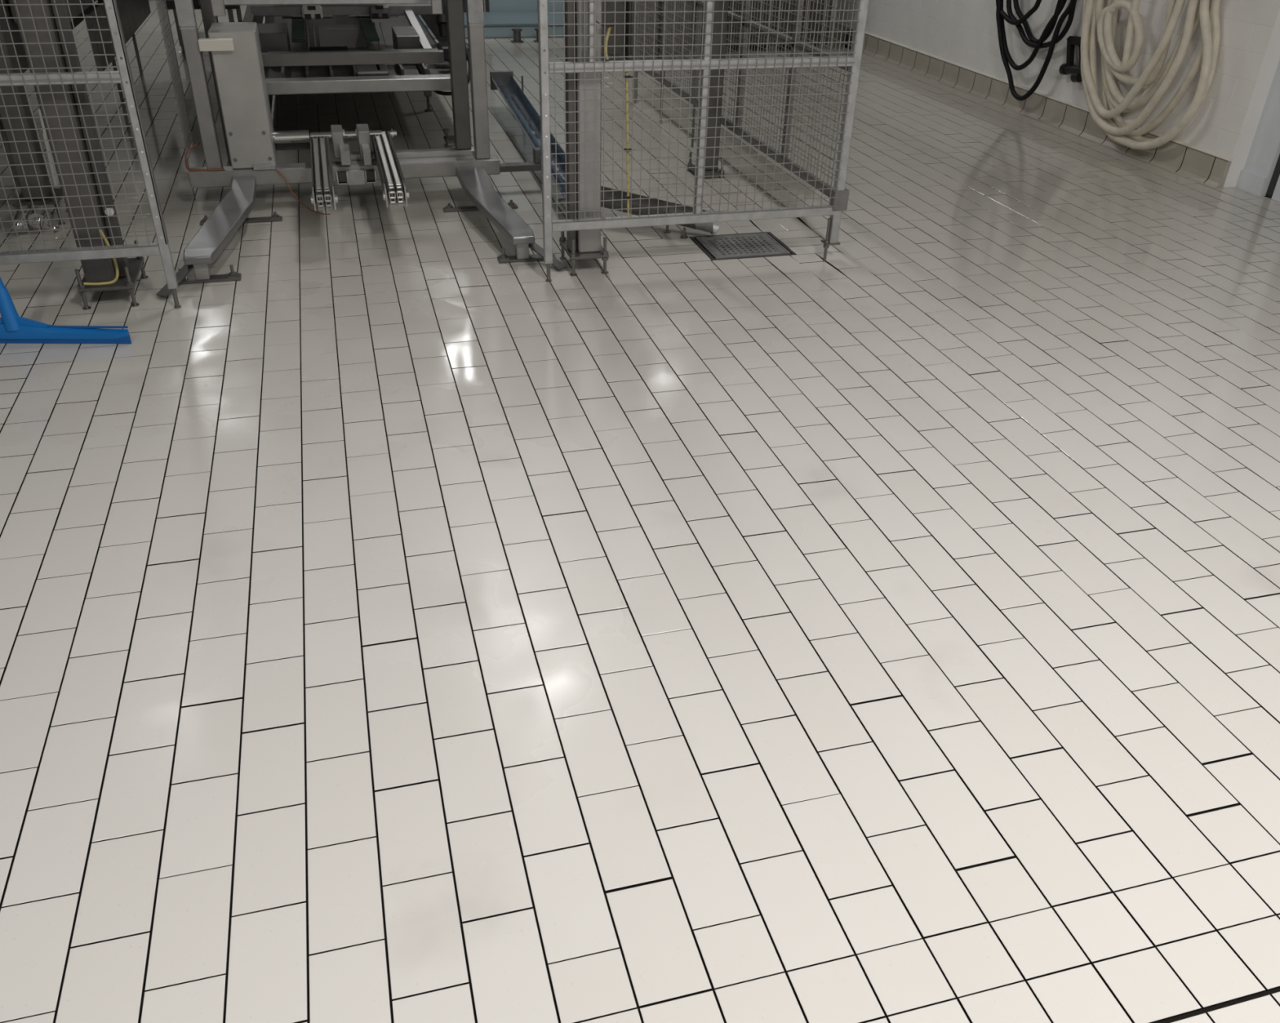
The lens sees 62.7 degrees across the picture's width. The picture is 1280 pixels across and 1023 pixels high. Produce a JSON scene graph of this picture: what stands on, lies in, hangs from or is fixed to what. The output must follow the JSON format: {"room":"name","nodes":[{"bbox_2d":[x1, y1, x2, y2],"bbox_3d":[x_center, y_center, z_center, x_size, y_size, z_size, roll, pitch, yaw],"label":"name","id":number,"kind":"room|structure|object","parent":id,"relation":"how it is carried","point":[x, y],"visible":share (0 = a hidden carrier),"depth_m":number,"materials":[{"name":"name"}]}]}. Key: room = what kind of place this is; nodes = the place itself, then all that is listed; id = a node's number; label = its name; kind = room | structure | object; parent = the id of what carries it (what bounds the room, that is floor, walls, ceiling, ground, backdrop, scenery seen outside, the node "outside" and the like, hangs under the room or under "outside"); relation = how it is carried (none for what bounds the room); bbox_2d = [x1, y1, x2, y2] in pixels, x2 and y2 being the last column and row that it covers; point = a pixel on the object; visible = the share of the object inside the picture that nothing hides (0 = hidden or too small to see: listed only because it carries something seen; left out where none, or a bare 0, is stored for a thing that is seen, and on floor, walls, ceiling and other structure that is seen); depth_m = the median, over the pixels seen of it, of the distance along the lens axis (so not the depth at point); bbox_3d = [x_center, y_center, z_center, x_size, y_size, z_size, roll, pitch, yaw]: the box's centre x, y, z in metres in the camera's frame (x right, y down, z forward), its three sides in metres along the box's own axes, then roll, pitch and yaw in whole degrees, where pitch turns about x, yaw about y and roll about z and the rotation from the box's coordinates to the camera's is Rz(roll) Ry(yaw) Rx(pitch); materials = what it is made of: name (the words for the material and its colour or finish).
{"room":"industrial hall","nodes":[
{"label":"industrial hall","id":0,"kind":"room"},
{"bbox_2d":[0,0,1279,1022],"bbox_3d":[-1.618,-1.659,5.647,10.400,0.121,16.200,-7,34,-14],"label":"floor","id":1,"kind":"structure","parent":0,"point":[407,623],"depth_m":2.68,"materials":[{"name":"white tile"}]},
{"bbox_2d":[0,0,67,224],"bbox_3d":[-2.857,-2.438,4.465,0.204,2.400,0.244,-7,34,-14],"label":"steel column","id":2,"kind":"structure","parent":1,"relation":"on","point":[11,62],"depth_m":4.85,"materials":[{"name":"silver metal"}]},
{"bbox_2d":[0,277,131,343],"bbox_3d":[-2.297,-1.228,3.585,0.858,1.330,0.216,1,32,-1],"label":"squeegee","id":3,"kind":"object","parent":1,"relation":"on","point":[14,328],"visible":1,"depth_m":3.85,"materials":[{"name":"blue plastic"}]},
{"bbox_2d":[0,286,19,331],"bbox_3d":[-2.295,-0.734,3.818,0.066,0.160,0.079,-7,34,-14],"label":"socket","id":4,"kind":"object","parent":3,"relation":"attached to","point":[10,319],"depth_m":3.81,"materials":[{"name":"blue plastic"}]},
{"bbox_2d":[0,0,151,232],"bbox_3d":[-3.935,-3.193,5.881,1.620,2.100,4.183,-7,34,-14],"label":"machine housing","id":5,"kind":"object","parent":1,"relation":"on","point":[132,13],"visible":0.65,"depth_m":5.80,"materials":[{"name":"silver metal"}]},
{"bbox_2d":[10,0,148,310],"bbox_3d":[-2.119,-1.911,3.671,0.209,2.400,0.354,-7,34,-14],"label":"steel column","id":6,"kind":"structure","parent":1,"relation":"on","point":[98,270],"depth_m":3.91,"materials":[{"name":"silver metal"}]},
{"bbox_2d":[83,229,119,285],"bbox_3d":[-2.118,-0.988,4.094,0.136,0.213,0.032,-12,35,-20],"label":"tube","id":7,"kind":"object","parent":6,"relation":"attached to","point":[116,278],"visible":0.86,"depth_m":4.13,"materials":[{"name":"yellow"}]},
{"bbox_2d":[0,0,181,308],"bbox_3d":[-2.695,-1.569,3.432,1.848,2.050,0.044,-7,34,-14],"label":"fence panel","id":8,"kind":"object","parent":1,"relation":"on","point":[124,76],"visible":1,"depth_m":3.81,"materials":[{"name":"metal"}]},
{"bbox_2d":[155,0,195,199],"bbox_3d":[-2.321,-2.572,5.028,0.007,2.050,0.386,-7,34,-14],"label":"fence panel","id":9,"kind":"object","parent":1,"relation":"on","point":[166,15],"visible":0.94,"depth_m":5.27,"materials":[{"name":"silver metal"}]},
{"bbox_2d":[164,0,242,53],"bbox_3d":[-3.817,-4.867,9.080,0.580,1.500,1.315,-7,34,-14],"label":"machine","id":10,"kind":"object","parent":1,"relation":"on","point":[171,5],"visible":0.21,"depth_m":8.85,"materials":[{"name":"silver metal"}]},
{"bbox_2d":[243,4,468,115],"bbox_3d":[-2.191,-3.902,7.406,1.440,1.750,4.500,-7,34,-14],"label":"conveyor","id":11,"kind":"object","parent":1,"relation":"on","point":[346,27],"visible":0.66,"depth_m":6.82,"materials":[{"name":"silver metal"}]},
{"bbox_2d":[432,45,470,95],"bbox_3d":[-1.070,-2.560,6.061,0.249,0.268,0.221,-22,40,-33],"label":"hose","id":12,"kind":"object","parent":11,"relation":"hanging from","point":[439,92],"visible":0.42,"depth_m":6.06,"materials":[{"name":"black rubber"}]},
{"bbox_2d":[155,0,566,297],"bbox_3d":[-1.290,-2.436,4.630,1.769,2.299,1.976,-6,33,-12],"label":"frame","id":13,"kind":"object","parent":1,"relation":"on","point":[237,62],"visible":0.99,"depth_m":5.21,"materials":[{"name":"silver metal"}]},
{"bbox_2d":[184,142,224,171],"bbox_3d":[-2.166,-1.760,5.209,0.180,0.115,0.120,-7,34,-14],"label":"tube","id":14,"kind":"object","parent":13,"relation":"on","point":[198,143],"visible":1,"depth_m":5.19,"materials":[{"name":"brown"}]},
{"bbox_2d":[275,168,330,214],"bbox_3d":[-1.675,-1.592,5.230,0.364,0.180,0.026,20,37,27],"label":"tube","id":15,"kind":"object","parent":13,"relation":"attached to","point":[275,169],"visible":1,"depth_m":5.27,"materials":[{"name":"brown"}]},
{"bbox_2d":[443,128,455,147],"bbox_3d":[-1.105,-2.155,6.193,0.090,0.160,0.220,-7,34,-14],"label":"spindle","id":16,"kind":"object","parent":1,"relation":"on","point":[449,140],"visible":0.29,"depth_m":6.20,"materials":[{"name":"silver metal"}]},
{"bbox_2d":[441,0,484,12],"bbox_3d":[-1.931,-5.888,10.310,0.650,2.000,0.460,-7,34,-14],"label":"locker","id":17,"kind":"object","parent":1,"relation":"on","point":[443,3],"visible":0.02,"depth_m":10.58,"materials":[{"name":"grey metal"}]},
{"bbox_2d":[417,11,564,39],"bbox_3d":[-1.373,-4.813,10.390,1.640,0.130,0.790,-7,34,-14],"label":"plinth","id":18,"kind":"object","parent":1,"relation":"on","point":[496,24],"visible":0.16,"depth_m":10.16,"materials":[{"name":"blue"}]},
{"bbox_2d":[511,27,523,43],"bbox_3d":[-1.159,-4.487,9.900,0.119,0.115,0.119,-7,34,-14],"label":"stand","id":19,"kind":"object","parent":1,"relation":"on","point":[517,31],"visible":1,"depth_m":9.88,"materials":[{"name":"silver metal"}]},
{"bbox_2d":[484,0,563,12],"bbox_3d":[-0.619,-6.035,10.418,1.935,2.200,0.090,-7,34,-14],"label":"wall","id":20,"kind":"structure","parent":1,"relation":"on","point":[491,6],"depth_m":10.74,"materials":[{"name":"blue"}]},
{"bbox_2d":[533,27,538,42],"bbox_3d":[-0.947,-4.513,9.952,0.119,0.115,0.119,-7,34,-14],"label":"stand","id":21,"kind":"object","parent":1,"relation":"on","point":[535,28],"visible":0.36,"depth_m":9.94,"materials":[{"name":"silver metal"}]},
{"bbox_2d":[559,0,608,276],"bbox_3d":[-0.223,-2.122,4.093,0.174,2.400,0.259,-7,34,-14],"label":"steel column","id":22,"kind":"structure","parent":1,"relation":"on","point":[578,244],"depth_m":4.37,"materials":[{"name":"silver metal"}]},
{"bbox_2d":[489,71,721,239],"bbox_3d":[-0.327,-2.164,6.151,0.731,0.260,3.084,-7,34,-14],"label":"conveyor","id":23,"kind":"object","parent":1,"relation":"on","point":[526,115],"visible":0.62,"depth_m":5.75,"materials":[{"name":"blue metal"}]},
{"bbox_2d":[601,0,624,60],"bbox_3d":[-0.293,-4.875,8.888,0.240,1.900,0.495,-7,34,-14],"label":"tall cabinet","id":24,"kind":"object","parent":1,"relation":"on","point":[610,6],"visible":0.5,"depth_m":9.07,"materials":[{"name":"grey metal"}]},
{"bbox_2d":[624,0,658,60],"bbox_3d":[-0.014,-4.910,8.957,0.260,1.900,0.495,-7,34,-14],"label":"tall cabinet","id":25,"kind":"object","parent":1,"relation":"on","point":[629,6],"visible":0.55,"depth_m":9.14,"materials":[{"name":"grey metal"}]},
{"bbox_2d":[657,0,691,59],"bbox_3d":[0.275,-4.947,9.028,0.260,1.900,0.495,-7,34,-14],"label":"tall cabinet","id":26,"kind":"object","parent":1,"relation":"on","point":[659,37],"visible":0.41,"depth_m":9.22,"materials":[{"name":"grey metal"}]},
{"bbox_2d":[689,4,703,57],"bbox_3d":[0.612,-4.989,9.111,0.160,1.900,0.495,-7,34,-14],"label":"tall cabinet","id":27,"kind":"object","parent":1,"relation":"on","point":[692,14],"visible":0.02,"depth_m":9.55,"materials":[{"name":"grey metal"}]},
{"bbox_2d":[537,0,869,282],"bbox_3d":[0.277,-1.954,4.181,1.385,2.050,0.076,-7,34,-14],"label":"fence panel","id":28,"kind":"object","parent":1,"relation":"on","point":[839,194],"visible":1,"depth_m":4.35,"materials":[{"name":"metal"}]},
{"bbox_2d":[595,21,616,59],"bbox_3d":[-0.138,-1.854,4.133,0.081,0.143,0.027,-7,34,-14],"label":"tube","id":29,"kind":"object","parent":28,"relation":"attached to","point":[609,26],"visible":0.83,"depth_m":4.12,"materials":[{"name":"yellow plastic"}]},
{"bbox_2d":[622,71,635,214],"bbox_3d":[-0.043,-1.510,4.338,0.057,0.575,0.030,-7,34,-14],"label":"tube","id":30,"kind":"object","parent":28,"relation":"on","point":[626,76],"visible":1,"depth_m":4.34,"materials":[{"name":"yellow"}]},
{"bbox_2d":[687,0,728,177],"bbox_3d":[0.412,-2.974,5.465,0.169,2.400,0.204,-7,34,-14],"label":"steel column","id":31,"kind":"structure","parent":1,"relation":"on","point":[717,16],"depth_m":5.85,"materials":[{"name":"silver metal"}]},
{"bbox_2d":[689,231,795,260],"bbox_3d":[0.489,-1.274,5.029,0.414,0.009,0.349,-7,34,-14],"label":"floor drain","id":32,"kind":"object","parent":1,"relation":"on","point":[726,241],"visible":1,"depth_m":5.02,"materials":[{"name":"grey metal"}]},
{"bbox_2d":[632,0,856,197],"bbox_3d":[0.448,-2.967,5.781,0.036,2.050,3.516,-7,34,-14],"label":"fence panel","id":33,"kind":"object","parent":1,"relation":"on","point":[699,5],"visible":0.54,"depth_m":5.39,"materials":[{"name":"metal"}]},
{"bbox_2d":[725,0,832,52],"bbox_3d":[1.164,-5.226,9.696,1.120,1.700,0.795,-7,34,-14],"label":"machine","id":34,"kind":"object","parent":1,"relation":"on","point":[768,1],"visible":0.21,"depth_m":9.71,"materials":[{"name":"grey metal"}]},
{"bbox_2d":[844,29,853,49],"bbox_3d":[2.044,-4.510,10.049,0.088,0.157,0.200,-7,34,-14],"label":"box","id":35,"kind":"object","parent":1,"relation":"on","point":[846,35],"visible":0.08,"depth_m":10.06,"materials":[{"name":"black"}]},
{"bbox_2d":[831,0,1279,187],"bbox_3d":[2.370,-5.712,8.843,0.204,3.504,8.910,-7,34,-14],"label":"wall","id":36,"kind":"structure","parent":0,"point":[962,32],"depth_m":6.63,"materials":[{"name":"white paint"}]},
{"bbox_2d":[829,19,1232,187],"bbox_3d":[2.224,-4.268,9.667,0.054,0.170,8.808,-7,34,-14],"label":"baseboard","id":37,"kind":"structure","parent":36,"relation":"attached to","point":[1204,166],"depth_m":7.58,"materials":[{"name":"beige tile"}]},
{"bbox_2d":[1058,35,1081,82],"bbox_3d":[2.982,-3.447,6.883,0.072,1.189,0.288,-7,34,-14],"label":"gun","id":38,"kind":"object","parent":36,"relation":"hanging from","point":[1068,68],"visible":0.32,"depth_m":7.15,"materials":[{"name":"black plastic"}]},
{"bbox_2d":[1235,58,1279,195],"bbox_3d":[3.672,-3.346,5.183,0.215,3.504,0.185,-7,34,-14],"label":"trim","id":39,"kind":"structure","parent":36,"relation":"attached to","point":[1264,153],"depth_m":5.96,"materials":[{"name":"grey paint"}]},
{"bbox_3d":[2.823,-4.174,7.040,0.159,0.140,0.100,-7,34,-14],"label":"hook","id":40,"kind":"object","parent":36,"relation":"attached to","visible":0},
{"bbox_2d":[995,0,1076,101],"bbox_3d":[2.789,-3.649,7.332,0.110,1.456,1.027,-7,34,-14],"label":"hose","id":41,"kind":"object","parent":40,"relation":"hanging from","point":[1037,44],"visible":1,"depth_m":7.51,"materials":[{"name":"black rubber"}]},
{"bbox_3d":[3.124,-3.780,6.023,0.159,0.140,0.100,-7,34,-14],"label":"hook","id":42,"kind":"object","parent":36,"relation":"attached to","visible":0},
{"bbox_2d":[1080,0,1220,150],"bbox_3d":[3.107,-3.170,6.329,0.175,1.824,1.282,-7,34,-14],"label":"hose","id":43,"kind":"object","parent":42,"relation":"hanging from","point":[1098,21],"visible":1,"depth_m":6.50,"materials":[{"name":"rubber"}]},
{"bbox_2d":[1271,174,1279,202],"bbox_3d":[3.741,-3.227,4.999,0.200,3.504,0.135,-7,34,-14],"label":"trim","id":44,"kind":"structure","parent":0,"point":[1276,195],"depth_m":5.92,"materials":[{"name":"grey paint"}]},
{"bbox_3d":[4.784,-1.401,2.177,0.180,3.504,6.900,-7,34,-14],"label":"wall","id":45,"kind":"structure","parent":0,"visible":0},
{"bbox_2d":[1265,154,1279,197],"bbox_3d":[3.837,-2.407,4.923,0.090,2.200,1.305,-7,34,-14],"label":"door","id":46,"kind":"structure","parent":45,"relation":"in","point":[1276,173],"depth_m":5.96,"materials":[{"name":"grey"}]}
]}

